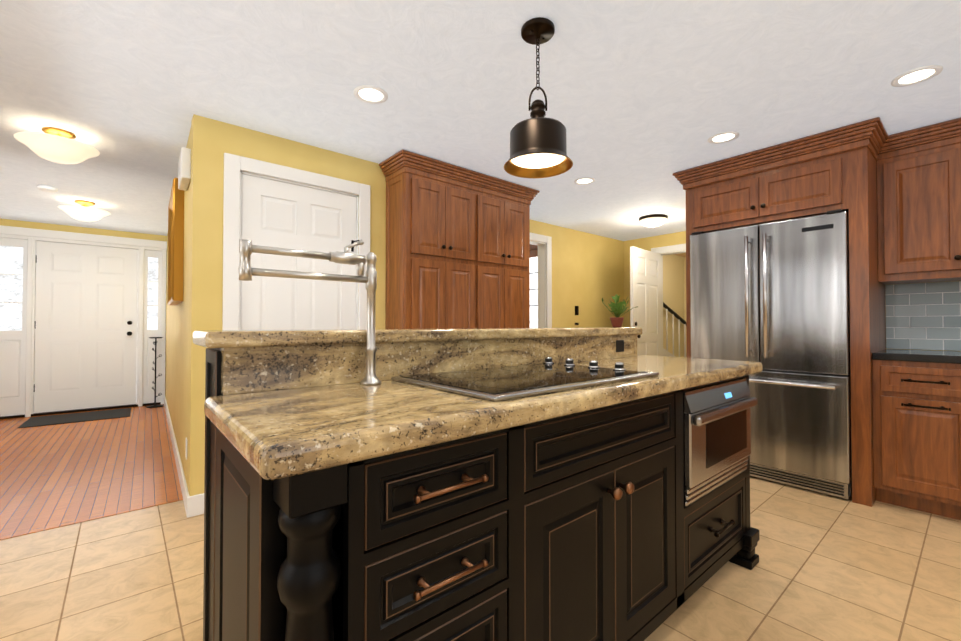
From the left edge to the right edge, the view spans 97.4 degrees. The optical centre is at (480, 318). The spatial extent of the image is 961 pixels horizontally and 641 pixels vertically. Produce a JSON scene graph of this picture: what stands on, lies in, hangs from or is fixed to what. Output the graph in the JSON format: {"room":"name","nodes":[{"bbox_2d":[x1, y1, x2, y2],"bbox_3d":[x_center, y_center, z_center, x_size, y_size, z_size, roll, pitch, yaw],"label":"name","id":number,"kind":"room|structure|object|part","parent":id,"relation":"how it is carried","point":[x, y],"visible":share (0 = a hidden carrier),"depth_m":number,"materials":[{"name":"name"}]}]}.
{"room":"kitchen","nodes":[
{"label":"kitchen","id":0,"kind":"room"},
{"bbox_2d":[0,219,166,240],"bbox_3d":[-5.323,0.013,5.003,2.843,2.290,0.239,1,-1,-40],"label":"wall","id":1,"kind":"structure","parent":0,"point":[37,225],"depth_m":5.22,"materials":[{"name":"yellow paint"}]},
{"bbox_2d":[0,234,165,418],"bbox_3d":[-4.966,0.095,5.282,1.650,2.133,0.196,1,-1,-40],"label":"front door","id":2,"kind":"structure","parent":1,"relation":"in","point":[81,341],"depth_m":5.26,"materials":[{"name":"white paint"}]},
{"bbox_2d":[0,225,166,248],"bbox_3d":[-4.946,0.055,5.198,1.726,2.210,0.080,1,-1,-40],"label":"door frame","id":3,"kind":"structure","parent":1,"relation":"attached to","point":[9,230],"depth_m":5.20,"materials":[{"name":"white paint"}]},
{"bbox_2d":[0,404,182,539],"bbox_3d":[-4.081,1.160,3.454,2.748,0.053,4.183,1,-1,-40],"label":"floor","id":4,"kind":"structure","parent":0,"point":[57,475],"depth_m":3.13,"materials":[{"name":"brown wood"}]},
{"bbox_2d":[18,408,130,427],"bbox_3d":[-4.649,1.149,4.908,0.921,0.008,0.651,1,-1,-40],"label":"doormat","id":5,"kind":"object","parent":4,"relation":"on","point":[71,418],"visible":0.94,"depth_m":4.86,"materials":[{"name":"grey"}]},
{"bbox_2d":[146,337,163,407],"bbox_3d":[-4.274,0.706,5.553,0.180,0.912,0.180,1,-1,-40],"label":"iron stand","id":6,"kind":"object","parent":4,"relation":"on","point":[155,396],"visible":1,"depth_m":5.55,"materials":[{"name":"black metal"}]},
{"bbox_2d":[165,128,190,486],"bbox_3d":[-2.978,0.002,4.209,0.290,2.290,4.294,1,-1,-40],"label":"wall","id":7,"kind":"structure","parent":0,"point":[177,362],"depth_m":3.09,"materials":[{"name":"yellow paint"}]},
{"bbox_2d":[167,178,183,304],"bbox_3d":[-2.393,-0.546,3.309,0.095,0.860,0.901,1,-1,-40],"label":"picture frame","id":8,"kind":"object","parent":7,"relation":"attached to","point":[175,248],"visible":0.96,"depth_m":2.96,"materials":[{"name":"gold metal"}]},
{"bbox_2d":[164,396,203,517],"bbox_3d":[-2.959,1.087,4.047,0.164,0.115,4.262,1,-1,-40],"label":"baseboard","id":9,"kind":"structure","parent":7,"relation":"attached to","point":[194,505],"depth_m":2.47,"materials":[{"name":"white paint"}]},
{"bbox_2d":[178,147,190,190],"bbox_3d":[-1.831,-0.916,2.612,0.059,0.180,0.301,1,-1,-40],"label":"door chime","id":10,"kind":"object","parent":7,"relation":"attached to","point":[184,170],"visible":0.96,"depth_m":2.50,"materials":[{"name":"white paint"}]},
{"bbox_2d":[185,437,186,459],"bbox_3d":[-1.792,0.794,2.574,0.008,0.120,0.070,1,-1,-40],"label":"outlet","id":11,"kind":"object","parent":7,"relation":"attached to","point":[186,448],"visible":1,"depth_m":2.55,"materials":[{"name":"white paint"}]},
{"bbox_2d":[188,114,623,495],"bbox_3d":[0.177,0.003,4.304,5.236,2.290,0.550,1,-1,-40],"label":"wall","id":12,"kind":"structure","parent":0,"point":[213,141],"depth_m":2.72,"materials":[{"name":"yellow paint"}]},
{"bbox_2d":[222,153,369,329],"bbox_3d":[-1.190,0.075,2.819,0.930,2.105,0.090,1,-1,-40],"label":"door frame","id":13,"kind":"structure","parent":12,"relation":"attached to","point":[234,165],"depth_m":2.57,"materials":[{"name":"white paint"}]},
{"bbox_2d":[241,174,358,329],"bbox_3d":[-1.160,0.120,2.808,0.762,1.998,0.094,1,-1,-40],"label":"closet door","id":14,"kind":"structure","parent":12,"relation":"in","point":[278,214],"depth_m":2.79,"materials":[{"name":"white paint"}]},
{"bbox_2d":[530,244,537,327],"bbox_3d":[0.608,0.097,6.017,0.460,2.150,1.210,1,-1,-40],"label":"window","id":15,"kind":"structure","parent":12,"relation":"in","point":[533,286],"depth_m":5.60,"materials":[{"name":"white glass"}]},
{"bbox_2d":[530,233,551,327],"bbox_3d":[0.429,0.087,4.784,1.000,2.135,0.140,1,-1,-40],"label":"door frame","id":16,"kind":"structure","parent":12,"relation":"attached to","point":[544,243],"depth_m":5.03,"materials":[{"name":"white paint"}]},
{"bbox_2d":[575,306,578,314],"bbox_3d":[1.230,-0.097,5.391,0.075,0.120,0.011,1,-1,-40],"label":"light switch","id":17,"kind":"object","parent":12,"relation":"attached to","point":[576,310],"visible":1,"depth_m":5.39,"materials":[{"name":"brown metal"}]},
{"bbox_2d":[0,476,960,640],"bbox_3d":[0.887,1.184,3.322,9.500,0.100,9.300,1,-1,-40],"label":"floor","id":18,"kind":"structure","parent":0,"point":[827,567],"depth_m":1.79,"materials":[{"name":"beige tile"}]},
{"bbox_2d":[383,161,446,328],"bbox_3d":[-0.490,0.033,3.173,0.337,2.198,0.307,1,-1,-40],"label":"tall cabinet","id":19,"kind":"object","parent":18,"relation":"on","point":[416,196],"depth_m":3.07,"materials":[{"name":"brown wood"}]},
{"bbox_2d":[447,173,478,327],"bbox_3d":[-0.245,0.036,3.380,0.304,2.198,0.307,1,-1,-40],"label":"tall cabinet","id":20,"kind":"object","parent":18,"relation":"on","point":[457,246],"depth_m":3.28,"materials":[{"name":"brown wood"}]},
{"bbox_2d":[203,331,759,640],"bbox_3d":[0.261,0.594,1.544,2.052,1.030,0.760,1,-1,-40],"label":"kitchen island","id":21,"kind":"object","parent":18,"relation":"on","point":[341,503],"depth_m":1.04,"materials":[{"name":"brown"}]},
{"bbox_2d":[239,239,380,384],"bbox_3d":[-0.435,-0.019,1.124,0.369,0.413,0.060,1,-1,-40],"label":"pot filler","id":22,"kind":"object","parent":21,"relation":"attached to","point":[247,248],"visible":0.98,"depth_m":1.16,"materials":[{"name":"silver metal"}]},
{"bbox_2d":[193,327,641,350],"bbox_3d":[0.033,0.062,1.726,1.985,0.040,0.258,1,-1,-40],"label":"island countertop","id":23,"kind":"structure","parent":21,"relation":"on","point":[201,338],"depth_m":1.28,"materials":[{"name":"beige stone"}]},
{"bbox_2d":[602,294,635,326],"bbox_3d":[0.768,-0.044,2.304,0.227,0.186,0.162,1,-1,-40],"label":"potted plant","id":24,"kind":"object","parent":23,"relation":"on","point":[618,309],"visible":1,"depth_m":2.29,"materials":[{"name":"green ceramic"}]},
{"bbox_2d":[204,363,762,486],"bbox_3d":[0.316,0.218,1.471,2.090,0.050,0.559,1,-1,-40],"label":"island countertop","id":25,"kind":"structure","parent":21,"relation":"on","point":[268,465],"depth_m":0.79,"materials":[{"name":"beige stone"}]},
{"bbox_2d":[391,357,658,401],"bbox_3d":[0.161,0.172,1.353,0.740,0.038,0.480,1,-1,-40],"label":"cooktop","id":26,"kind":"object","parent":25,"relation":"in","point":[548,375],"visible":1,"depth_m":1.24,"materials":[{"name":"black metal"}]},
{"bbox_3d":[0.829,0.476,1.875,0.610,0.408,0.529,1,-1,-40],"label":"microwave drawer","id":27,"kind":"part","parent":21,"relation":"part of","materials":[{"name":"silver metal"}]},
{"bbox_2d":[479,185,506,327],"bbox_3d":[-0.012,0.039,3.578,0.308,2.198,0.307,1,-1,-40],"label":"tall cabinet","id":28,"kind":"object","parent":18,"relation":"on","point":[492,202],"depth_m":3.48,"materials":[{"name":"brown wood"}]},
{"bbox_2d":[507,193,533,327],"bbox_3d":[0.231,0.042,3.783,0.327,2.198,0.307,1,-1,-40],"label":"tall cabinet","id":29,"kind":"object","parent":18,"relation":"on","point":[518,206],"depth_m":3.68,"materials":[{"name":"brown wood"}]},
{"bbox_2d":[663,302,685,356],"bbox_3d":[2.933,0.308,6.698,1.770,1.746,0.190,1,-1,-40],"label":"stair rail","id":30,"kind":"object","parent":18,"relation":"on","point":[679,318],"visible":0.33,"depth_m":6.93,"materials":[{"name":"white paint"}]},
{"bbox_2d":[690,209,851,498],"bbox_3d":[2.166,0.226,3.124,0.759,1.780,0.935,1,-1,-40],"label":"fridge","id":31,"kind":"object","parent":18,"relation":"on","point":[773,298],"visible":0.71,"depth_m":2.80,"materials":[{"name":"grey metal"}]},
{"bbox_2d":[869,357,960,519],"bbox_3d":[2.740,0.688,2.584,0.628,0.872,0.428,1,-1,-40],"label":"base cabinet","id":32,"kind":"object","parent":18,"relation":"on","point":[915,406],"depth_m":2.41,"materials":[{"name":"brown wood"}]},
{"bbox_2d":[869,349,960,360],"bbox_3d":[3.086,0.225,2.182,0.628,0.043,1.498,1,-1,-40],"label":"countertop","id":33,"kind":"structure","parent":32,"relation":"on","point":[914,355],"depth_m":2.48,"materials":[{"name":"black stone"}]},
{"bbox_2d":[0,0,960,256],"bbox_3d":[0.449,-1.187,3.640,9.800,0.130,10.300,1,-1,-40],"label":"ceiling","id":34,"kind":"structure","parent":0,"point":[646,99],"depth_m":2.11,"materials":[{"name":"paint"}]},
{"bbox_2d":[37,185,57,192],"bbox_3d":[-3.802,-1.132,3.709,0.130,0.036,0.130,1,-1,-40],"label":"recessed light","id":35,"kind":"object","parent":34,"relation":"attached to","point":[46,188],"visible":1,"depth_m":3.68,"materials":[{"name":"white paint"}]},
{"bbox_2d":[14,127,99,163],"bbox_3d":[-2.642,-1.073,2.647,0.380,0.184,0.380,1,-1,-40],"label":"light","id":36,"kind":"object","parent":34,"relation":"attached to","point":[58,132],"depth_m":2.58,"materials":[{"name":"white glass"}]},
{"bbox_3d":[-2.642,-1.032,2.646,0.380,0.104,0.380,1,-1,-40],"label":"hall ceiling light shade","id":37,"kind":"part","parent":36,"relation":"part of","materials":[{"name":"white glass"}]},
{"bbox_2d":[58,200,109,221],"bbox_3d":[-3.899,-1.051,4.163,0.380,0.184,0.380,1,-1,-40],"label":"light","id":38,"kind":"object","parent":34,"relation":"attached to","point":[85,203],"depth_m":4.09,"materials":[{"name":"white glass"}]},
{"bbox_3d":[-3.899,-1.011,4.163,0.380,0.104,0.380,1,-1,-40],"label":"hall ceiling light shade","id":39,"kind":"part","parent":38,"relation":"part of","materials":[{"name":"white glass"}]},
{"bbox_2d":[353,85,387,103],"bbox_3d":[-0.574,-1.168,2.211,0.176,0.007,0.176,1,-1,-40],"label":"recessed light","id":40,"kind":"object","parent":34,"relation":"in","point":[370,94],"visible":1,"depth_m":2.21,"materials":[{"name":"white paint"}]},
{"bbox_2d":[504,17,572,177],"bbox_3d":[0.233,-0.896,1.716,0.278,0.564,0.278,1,-1,-40],"label":"pendant light","id":41,"kind":"object","parent":34,"relation":"hanging from","point":[538,147],"visible":1,"depth_m":1.68,"materials":[{"name":"brown metal"}]},
{"bbox_2d":[574,177,594,184],"bbox_3d":[0.873,-1.149,3.544,0.176,0.007,0.176,1,-1,-40],"label":"recessed light","id":42,"kind":"object","parent":34,"relation":"in","point":[584,180],"visible":1,"depth_m":3.53,"materials":[{"name":"white paint"}]},
{"bbox_2d":[639,214,667,227],"bbox_3d":[1.948,-1.079,4.763,0.310,0.114,0.310,1,-1,-40],"label":"ceiling light","id":43,"kind":"object","parent":34,"relation":"attached to","point":[653,220],"visible":1,"depth_m":4.67,"materials":[{"name":"white glass"}]},
{"bbox_2d":[708,131,738,143],"bbox_3d":[1.564,-1.161,2.719,0.176,0.007,0.176,1,-1,-40],"label":"recessed light","id":44,"kind":"object","parent":34,"relation":"in","point":[723,137],"visible":1,"depth_m":2.72,"materials":[{"name":"white paint"}]},
{"bbox_2d":[891,65,942,86],"bbox_3d":[2.112,-1.170,2.047,0.176,0.007,0.176,1,-1,-40],"label":"recessed light","id":45,"kind":"object","parent":34,"relation":"in","point":[916,76],"visible":1,"depth_m":2.04,"materials":[{"name":"white paint"}]},
{"bbox_2d":[624,231,685,326],"bbox_3d":[2.716,0.019,5.450,0.120,2.290,2.080,1,-1,-40],"label":"wall","id":46,"kind":"structure","parent":0,"point":[649,243],"depth_m":5.93,"materials":[{"name":"yellow paint"}]},
{"bbox_2d":[630,246,660,355],"bbox_3d":[2.136,0.143,5.378,0.801,2.020,0.148,1,-1,-40],"label":"hall door","id":47,"kind":"structure","parent":46,"relation":"in","point":[645,286],"depth_m":5.37,"materials":[{"name":"white paint"}]},
{"bbox_2d":[651,243,685,355],"bbox_3d":[2.711,0.102,5.438,0.140,2.125,1.000,1,-1,-40],"label":"door frame","id":48,"kind":"structure","parent":46,"relation":"attached to","point":[673,249],"depth_m":5.71,"materials":[{"name":"white paint"}]},
{"bbox_2d":[663,254,683,356],"bbox_3d":[2.815,0.038,6.818,1.800,2.290,0.120,1,-1,-40],"label":"wall","id":49,"kind":"structure","parent":0,"point":[674,283],"depth_m":7.13,"materials":[{"name":"beige paint"}]},
{"bbox_2d":[684,257,686,357],"bbox_3d":[4.189,0.036,6.696,0.120,2.290,2.080,1,-1,-40],"label":"wall","id":50,"kind":"structure","parent":0,"point":[684,257],"depth_m":7.35,"materials":[{"name":"beige paint"}]},
{"bbox_2d":[885,281,953,350],"bbox_3d":[3.547,-0.026,2.223,0.120,2.290,4.160,1,-1,-40],"label":"wall","id":51,"kind":"structure","parent":0,"point":[885,313],"depth_m":2.86,"materials":[{"name":"grey tile"}]},
{"bbox_2d":[685,141,868,236],"bbox_3d":[2.213,-0.865,3.179,0.693,0.394,0.947,1,-1,-40],"label":"upper cabinet","id":52,"kind":"object","parent":51,"relation":"attached to","point":[816,182],"depth_m":2.84,"materials":[{"name":"brown wood"}]},
{"bbox_2d":[873,133,960,284],"bbox_3d":[2.951,-0.661,2.571,0.348,0.819,0.748,1,-1,-40],"label":"upper cabinet","id":53,"kind":"object","parent":51,"relation":"attached to","point":[896,197],"depth_m":2.61,"materials":[{"name":"brown wood"}]},
{"bbox_2d":[885,281,960,350],"bbox_3d":[3.322,-0.018,2.386,0.012,0.444,1.498,1,-1,-40],"label":"backsplash","id":54,"kind":"structure","parent":51,"relation":"attached to","point":[923,316],"depth_m":2.81,"materials":[{"name":"tile"}]},
{"label":"outside","id":55,"kind":"structure","parent":0,"visible":0},
{"bbox_2d":[0,246,165,397],"bbox_3d":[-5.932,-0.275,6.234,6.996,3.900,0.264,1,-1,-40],"label":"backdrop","id":56,"kind":"structure","parent":55,"point":[11,262],"depth_m":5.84,"materials":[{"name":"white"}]}
]}

